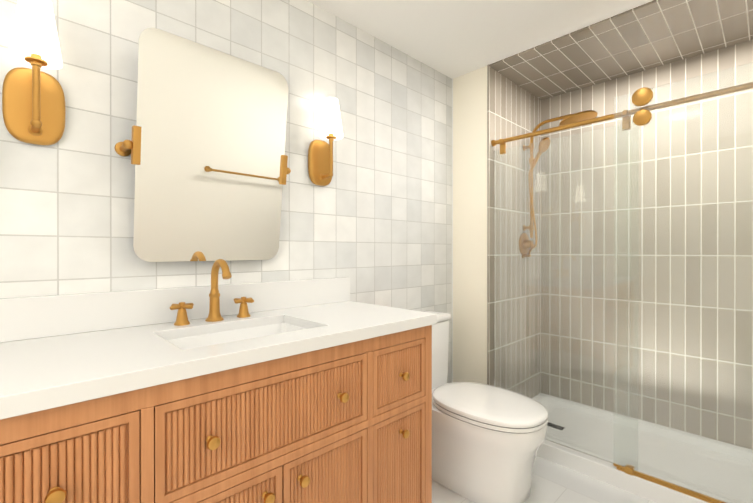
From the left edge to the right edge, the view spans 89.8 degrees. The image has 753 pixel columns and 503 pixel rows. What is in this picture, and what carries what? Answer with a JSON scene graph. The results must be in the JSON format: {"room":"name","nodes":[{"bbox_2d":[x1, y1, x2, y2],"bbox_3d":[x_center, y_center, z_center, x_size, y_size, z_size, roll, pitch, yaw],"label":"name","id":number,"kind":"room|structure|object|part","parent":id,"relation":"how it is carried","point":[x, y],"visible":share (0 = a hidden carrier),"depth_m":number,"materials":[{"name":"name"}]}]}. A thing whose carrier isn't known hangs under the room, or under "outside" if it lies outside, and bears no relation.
{"room":"bathroom","nodes":[
{"label":"bathroom","id":0,"kind":"room"},
{"bbox_2d":[0,0,451,382],"bbox_3d":[-0.663,0.000,1.510,3.150,2.330,0.120,0,0,-44],"label":"tiled wall","id":1,"kind":"structure","parent":0,"point":[372,220],"depth_m":1.66,"materials":[{"name":"white tile"}]},
{"bbox_2d":[2,0,65,144],"bbox_3d":[-0.946,-0.503,1.050,0.136,0.382,0.146,0,0,-44],"label":"sconce","id":2,"kind":"object","parent":1,"relation":"attached to","point":[33,105],"visible":1,"depth_m":1.05,"materials":[{"name":"gold metal"}]},
{"bbox_3d":[-0.934,-0.610,1.037,0.112,0.168,0.112,0,0,-44],"label":"lamp shade","id":3,"kind":"part","parent":2,"relation":"part of","materials":[{"name":"white glass"}]},
{"bbox_2d":[0,277,349,342],"bbox_3d":[-0.631,0.190,1.440,1.364,0.119,0.020,0,0,-44],"label":"backsplash","id":4,"kind":"structure","parent":1,"relation":"attached to","point":[35,317],"depth_m":1.24,"materials":[{"name":"white stone"}]},
{"bbox_2d":[115,28,290,261],"bbox_3d":[-0.591,-0.340,1.405,0.618,0.750,0.128,0,0,-44],"label":"mirror","id":5,"kind":"object","parent":1,"relation":"attached to","point":[204,146],"visible":1,"depth_m":1.35,"materials":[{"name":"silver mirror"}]},
{"bbox_2d":[308,97,342,185],"bbox_3d":[-0.221,-0.504,1.748,0.136,0.382,0.146,0,0,-44],"label":"sconce","id":6,"kind":"object","parent":1,"relation":"attached to","point":[320,162],"visible":1,"depth_m":1.74,"materials":[{"name":"gold metal"}]},
{"bbox_3d":[-0.209,-0.611,1.735,0.112,0.168,0.112,0,0,-44],"label":"lamp shade","id":7,"kind":"part","parent":6,"relation":"part of","materials":[{"name":"white glass"}]},
{"bbox_2d":[452,79,452,382],"bbox_3d":[0.513,-0.002,2.554,0.006,2.330,0.006,0,0,-44],"label":"trim","id":8,"kind":"structure","parent":1,"relation":"attached to","point":[452,230],"depth_m":2.55,"materials":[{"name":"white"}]},
{"bbox_2d":[307,0,653,78],"bbox_3d":[0.319,-1.214,1.120,4.030,0.100,2.040,0,0,-44],"label":"ceiling","id":9,"kind":"structure","parent":0,"point":[452,39],"depth_m":1.93,"materials":[{"name":"white paint"}]},
{"bbox_2d":[489,0,752,99],"bbox_3d":[1.507,-1.160,2.071,0.760,0.012,1.524,0,0,-44],"label":"tile","id":10,"kind":"structure","parent":9,"relation":"attached to","point":[651,34],"depth_m":2.11,"materials":[{"name":"grey tile"}]},
{"bbox_2d":[453,66,539,397],"bbox_3d":[0.884,-0.003,2.807,0.880,2.330,0.396,0,0,-44],"label":"wall block","id":11,"kind":"object","parent":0,"point":[514,109],"visible":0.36,"depth_m":2.49,"materials":[{"name":"beige paint"}]},
{"bbox_2d":[487,65,488,384],"bbox_3d":[0.699,-0.002,2.362,0.004,2.330,0.012,0,0,-44],"label":"trim","id":12,"kind":"structure","parent":11,"relation":"attached to","point":[487,224],"depth_m":2.36,"materials":[{"name":"beige tile"}]},
{"bbox_2d":[519,110,596,257],"bbox_3d":[1.212,-0.425,2.523,0.220,0.945,0.466,0,0,-44],"label":"shower fixture","id":13,"kind":"object","parent":11,"relation":"attached to","point":[579,116],"visible":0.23,"depth_m":2.60,"materials":[{"name":"gold metal"}]},
{"bbox_2d":[432,456,654,502],"bbox_3d":[0.003,1.216,0.821,3.152,0.100,2.040,0,0,-44],"label":"floor","id":14,"kind":"structure","parent":0,"point":[552,482],"depth_m":1.84,"materials":[{"name":"white tile"}]},
{"bbox_2d":[0,319,436,502],"bbox_3d":[-0.431,0.728,1.232,1.342,0.875,0.557,0,0,-44],"label":"bathroom vanity","id":15,"kind":"object","parent":14,"relation":"on","point":[308,391],"depth_m":0.99,"materials":[{"name":"brown wood"}]},
{"bbox_3d":[-0.619,0.457,0.725,0.280,0.225,0.017,0,0,-44],"label":"drawer","id":16,"kind":"part","parent":15,"relation":"part of","materials":[{"name":"brown wood"}]},
{"bbox_2d":[0,299,436,410],"bbox_3d":[-0.443,0.271,1.245,1.364,0.040,0.563,0,0,-44],"label":"countertop","id":17,"kind":"structure","parent":15,"relation":"on","point":[32,371],"depth_m":0.99,"materials":[{"name":"white stone"}]},
{"bbox_2d":[164,259,259,326],"bbox_3d":[-0.564,0.138,1.349,0.306,0.225,0.161,0,0,-44],"label":"faucet","id":18,"kind":"object","parent":17,"relation":"on","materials":[{"name":"gold metal"}]},
{"bbox_2d":[172,323,299,346],"bbox_3d":[-0.430,0.353,1.232,0.496,0.149,0.331,0,0,-44],"label":"sink","id":19,"kind":"object","parent":17,"relation":"in","point":[261,328],"depth_m":1.35,"materials":[{"name":"white ceramic"}]},
{"bbox_3d":[-0.383,0.811,0.952,0.315,0.425,0.017,0,0,-44],"label":"door","id":20,"kind":"part","parent":15,"relation":"part of","materials":[{"name":"brown wood"}]},
{"bbox_3d":[-0.267,0.456,1.062,0.635,0.225,0.017,0,0,-44],"label":"drawer","id":21,"kind":"part","parent":15,"relation":"part of","materials":[{"name":"brown wood"}]},
{"bbox_3d":[-0.152,0.811,1.174,0.315,0.425,0.017,0,0,-44],"label":"door","id":22,"kind":"part","parent":15,"relation":"part of","materials":[{"name":"brown wood"}]},
{"bbox_3d":[0.084,0.455,1.401,0.280,0.225,0.017,0,0,-44],"label":"drawer","id":23,"kind":"part","parent":15,"relation":"part of","materials":[{"name":"brown wood"}]},
{"bbox_3d":[0.084,0.810,1.401,0.280,0.425,0.017,0,0,-44],"label":"door","id":24,"kind":"part","parent":15,"relation":"part of","materials":[{"name":"brown wood"}]},
{"bbox_2d":[422,311,548,502],"bbox_3d":[0.467,0.763,1.959,0.416,0.802,0.798,0,0,-44],"label":"toilet","id":25,"kind":"object","parent":14,"relation":"on","point":[487,441],"visible":0.79,"depth_m":1.75,"materials":[{"name":"white ceramic"}]},
{"bbox_2d":[540,40,752,449],"bbox_3d":[1.865,-0.002,2.336,0.120,2.330,1.644,0,0,-44],"label":"wall","id":26,"kind":"structure","parent":0,"point":[599,98],"depth_m":2.35,"materials":[{"name":"beige tile"}]},
{"label":"outside","id":27,"kind":"structure","parent":0,"visible":0},
{"bbox_3d":[1.592,1.214,2.075,0.878,0.100,1.644,0,0,-44],"label":"shower","id":28,"kind":"object","parent":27,"visible":0},
{"bbox_2d":[491,62,752,502],"bbox_3d":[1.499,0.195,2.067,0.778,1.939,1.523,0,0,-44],"label":"shower door","id":29,"kind":"structure","parent":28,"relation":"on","point":[656,462],"depth_m":1.89,"materials":[{"name":"clear glass"}]},
{"bbox_3d":[1.450,0.147,1.614,0.008,1.829,0.760,0,0,-44],"label":"glass door","id":30,"kind":"part","parent":29,"relation":"part of","materials":[{"name":"clear glass"}]}
]}

